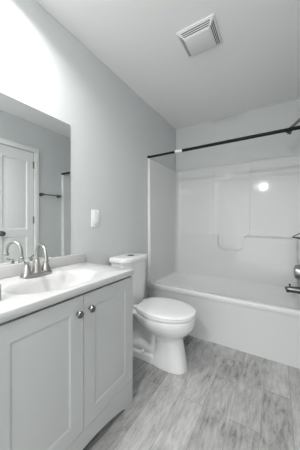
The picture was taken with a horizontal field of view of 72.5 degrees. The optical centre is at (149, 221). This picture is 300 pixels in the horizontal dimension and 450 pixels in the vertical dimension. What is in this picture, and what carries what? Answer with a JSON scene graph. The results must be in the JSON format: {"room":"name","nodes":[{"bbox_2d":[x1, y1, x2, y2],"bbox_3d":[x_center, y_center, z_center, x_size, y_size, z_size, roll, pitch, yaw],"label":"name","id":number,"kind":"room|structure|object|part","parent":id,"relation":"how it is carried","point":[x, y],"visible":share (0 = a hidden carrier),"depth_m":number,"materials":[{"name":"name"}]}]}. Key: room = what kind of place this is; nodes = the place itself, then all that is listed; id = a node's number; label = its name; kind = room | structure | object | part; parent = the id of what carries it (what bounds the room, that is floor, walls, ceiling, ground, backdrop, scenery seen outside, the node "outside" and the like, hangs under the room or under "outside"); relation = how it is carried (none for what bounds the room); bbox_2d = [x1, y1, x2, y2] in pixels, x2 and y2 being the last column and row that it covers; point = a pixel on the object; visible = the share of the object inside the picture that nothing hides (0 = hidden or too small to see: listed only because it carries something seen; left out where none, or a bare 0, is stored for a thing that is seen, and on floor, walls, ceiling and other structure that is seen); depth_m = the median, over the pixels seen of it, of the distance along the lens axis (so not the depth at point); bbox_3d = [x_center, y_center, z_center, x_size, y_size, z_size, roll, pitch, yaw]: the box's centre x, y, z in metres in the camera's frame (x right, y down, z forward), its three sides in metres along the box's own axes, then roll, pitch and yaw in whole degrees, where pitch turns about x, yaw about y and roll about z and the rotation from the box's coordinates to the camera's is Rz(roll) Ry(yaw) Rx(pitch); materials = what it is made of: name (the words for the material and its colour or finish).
{"room":"bathroom","nodes":[
{"label":"bathroom","id":0,"kind":"room"},
{"bbox_2d":[0,0,175,298],"bbox_3d":[-0.821,-0.097,1.087,0.100,2.440,4.587,0,0,32],"label":"wall","id":1,"kind":"structure","parent":0,"point":[44,67],"depth_m":1.58,"materials":[{"name":"grey paint"}]},
{"bbox_2d":[0,92,69,265],"bbox_3d":[-0.702,-0.223,1.178,0.006,0.898,0.563,0,0,32],"label":"wall mirror","id":2,"kind":"object","parent":1,"relation":"attached to","point":[34,144],"visible":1,"depth_m":1.20,"materials":[{"name":"clear glass"}]},
{"bbox_2d":[0,253,84,278],"bbox_3d":[-0.687,0.261,1.187,0.019,0.067,0.768,0,0,32],"label":"backsplash","id":3,"kind":"structure","parent":1,"relation":"attached to","point":[11,270],"depth_m":1.28,"materials":[{"name":"white stone"}]},
{"bbox_2d":[91,210,99,226],"bbox_3d":[-0.429,-0.029,1.618,0.010,0.132,0.082,0,0,32],"label":"light switch","id":4,"kind":"object","parent":1,"relation":"attached to","point":[95,214],"visible":1,"depth_m":1.61,"materials":[{"name":"white plastic"}]},
{"bbox_2d":[147,126,299,157],"bbox_3d":[0.639,-0.725,1.883,1.550,0.034,0.035,0,0,32],"label":"curtain rod","id":5,"kind":"object","parent":1,"relation":"attached to","point":[295,127],"visible":0.94,"depth_m":1.81,"materials":[{"name":"black metal"}]},
{"bbox_2d":[35,0,299,129],"bbox_3d":[-0.119,-1.347,0.654,1.750,0.060,4.587,0,0,32],"label":"ceiling","id":6,"kind":"structure","parent":0,"point":[256,65],"depth_m":1.58,"materials":[{"name":"white paint"}]},
{"bbox_2d":[176,13,222,57],"bbox_3d":[0.358,-1.296,1.462,0.259,0.040,0.249,0,0,32],"label":"ceiling vent","id":7,"kind":"object","parent":6,"relation":"in","point":[203,35],"visible":1,"depth_m":1.42,"materials":[{"name":"white plastic"}]},
{"bbox_3d":[0.358,-1.277,1.462,0.173,0.003,0.163,0,0,32],"label":"panel","id":8,"kind":"part","parent":7,"relation":"part of","materials":[{"name":"white plastic"}]},
{"bbox_2d":[83,335,299,449],"bbox_3d":[-0.225,1.153,0.483,1.750,0.060,4.987,0,0,32],"label":"floor","id":9,"kind":"structure","parent":0,"point":[227,398],"depth_m":1.24,"materials":[{"name":"grey wood"}]},
{"bbox_2d":[0,276,132,449],"bbox_3d":[-0.487,0.727,1.064,0.485,0.793,0.760,0,0,32],"label":"vanity cabinet","id":10,"kind":"object","parent":9,"relation":"on","point":[66,366],"visible":0.99,"depth_m":0.88,"materials":[{"name":"white wood"}]},
{"bbox_3d":[-0.416,0.656,0.795,0.018,0.633,0.378,0,0,32],"label":"door","id":11,"kind":"part","parent":10,"relation":"part of","materials":[{"name":"white wood"}]},
{"bbox_2d":[0,253,133,323],"bbox_3d":[-0.498,0.341,1.070,0.464,0.227,0.768,0,0,32],"label":"countertop","id":12,"kind":"structure","parent":10,"relation":"on","point":[71,276],"depth_m":1.07,"materials":[{"name":"white stone"}]},
{"bbox_2d":[20,243,51,278],"bbox_3d":[-0.581,0.203,1.106,0.172,0.180,0.162,0,0,32],"label":"faucet","id":13,"kind":"object","parent":12,"relation":"on","point":[37,270],"visible":1,"depth_m":1.11,"materials":[{"name":"silver metal"}]},
{"bbox_3d":[-0.656,0.245,1.092,0.052,0.062,0.053,0,0,32],"label":"handle","id":14,"kind":"part","parent":13,"relation":"part of","materials":[{"name":"silver metal"}]},
{"bbox_3d":[-0.629,0.284,1.136,0.060,0.018,0.162,0,0,32],"label":"plate","id":15,"kind":"part","parent":13,"relation":"part of","materials":[{"name":"silver metal"}]},
{"bbox_3d":[-0.585,0.195,1.100,0.165,0.163,0.051,0,0,39],"label":"spout","id":16,"kind":"part","parent":13,"relation":"part of","materials":[{"name":"silver metal"}]},
{"bbox_3d":[-0.602,0.245,1.180,0.052,0.062,0.053,0,0,32],"label":"handle","id":17,"kind":"part","parent":13,"relation":"part of","materials":[{"name":"silver metal"}]},
{"bbox_3d":[-0.314,0.413,0.913,0.032,0.033,0.033,0,0,32],"label":"knob","id":18,"kind":"part","parent":10,"relation":"part of","materials":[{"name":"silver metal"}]},
{"bbox_3d":[-0.277,0.413,0.973,0.032,0.033,0.033,0,0,32],"label":"knob","id":19,"kind":"part","parent":10,"relation":"part of","materials":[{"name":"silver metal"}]},
{"bbox_3d":[-0.216,0.656,1.120,0.018,0.633,0.378,0,0,32],"label":"door","id":20,"kind":"part","parent":10,"relation":"part of","materials":[{"name":"white wood"}]},
{"bbox_2d":[109,253,195,374],"bbox_3d":[0.034,0.707,1.686,0.706,0.830,0.376,0,0,32],"label":"toilet","id":21,"kind":"object","parent":9,"relation":"on","point":[160,324],"visible":0.83,"depth_m":1.57,"materials":[{"name":"white ceramic"}]},
{"bbox_3d":[-0.177,0.318,1.816,0.208,0.039,0.374,0,0,32],"label":"tank lid","id":22,"kind":"part","parent":21,"relation":"part of","materials":[{"name":"white ceramic"}]},
{"bbox_3d":[-0.177,0.528,1.816,0.186,0.380,0.352,0,0,32],"label":"tank","id":23,"kind":"part","parent":21,"relation":"part of","materials":[{"name":"white ceramic"}]},
{"bbox_3d":[0.035,0.919,1.685,0.683,0.406,0.358,0,0,32],"label":"bowl","id":24,"kind":"part","parent":21,"relation":"part of","materials":[{"name":"white ceramic"}]},
{"bbox_3d":[0.134,0.704,1.624,0.471,0.020,0.372,0,0,32],"label":"seat","id":25,"kind":"part","parent":21,"relation":"part of","materials":[{"name":"white plastic"}]},
{"bbox_3d":[0.134,0.681,1.624,0.471,0.024,0.372,0,0,32],"label":"seat lid","id":26,"kind":"part","parent":21,"relation":"part of","materials":[{"name":"white plastic"}]},
{"bbox_2d":[148,155,299,368],"bbox_3d":[0.831,0.208,2.192,1.544,1.828,0.764,0,0,32],"label":"bathtub","id":27,"kind":"object","parent":9,"relation":"on","point":[221,244],"visible":0.9,"depth_m":2.30,"materials":[{"name":"white plastic"}]},
{"bbox_2d":[148,272,299,368],"bbox_3d":[0.831,0.900,2.192,1.544,0.443,0.764,0,0,32],"label":"tub","id":28,"kind":"object","parent":27,"relation":"in","point":[257,318],"depth_m":1.87,"materials":[{"name":"white plastic"}]},
{"bbox_2d":[284,284,299,293],"bbox_3d":[1.338,0.612,1.853,0.202,0.084,0.066,0,0,32],"label":"tub spout","id":29,"kind":"object","parent":27,"relation":"attached to","point":[292,289],"visible":1,"depth_m":1.86,"materials":[{"name":"silver metal"}]},
{"bbox_2d":[293,265,299,279],"bbox_3d":[1.374,0.455,1.843,0.132,0.170,0.170,0,0,32],"label":"shower valve","id":30,"kind":"object","parent":27,"relation":"attached to","point":[296,270],"visible":1,"depth_m":1.82,"materials":[{"name":"silver metal"}]},
{"bbox_2d":[176,98,299,171],"bbox_3d":[1.059,-0.097,2.563,1.550,2.440,0.100,0,0,32],"label":"wall","id":31,"kind":"structure","parent":0,"point":[283,115],"depth_m":2.47,"materials":[{"name":"grey paint"}]},
{"bbox_3d":[0.583,-0.097,0.220,0.100,2.440,4.587,0,0,32],"label":"wall","id":32,"kind":"structure","parent":0,"visible":0},
{"bbox_2d":[286,118,299,133],"bbox_3d":[1.371,-0.909,1.845,0.266,0.195,0.068,0,0,32],"label":"showerhead","id":33,"kind":"object","parent":32,"relation":"attached to","point":[298,120],"visible":0.57,"depth_m":1.87,"materials":[{"name":"silver metal"}]}
]}

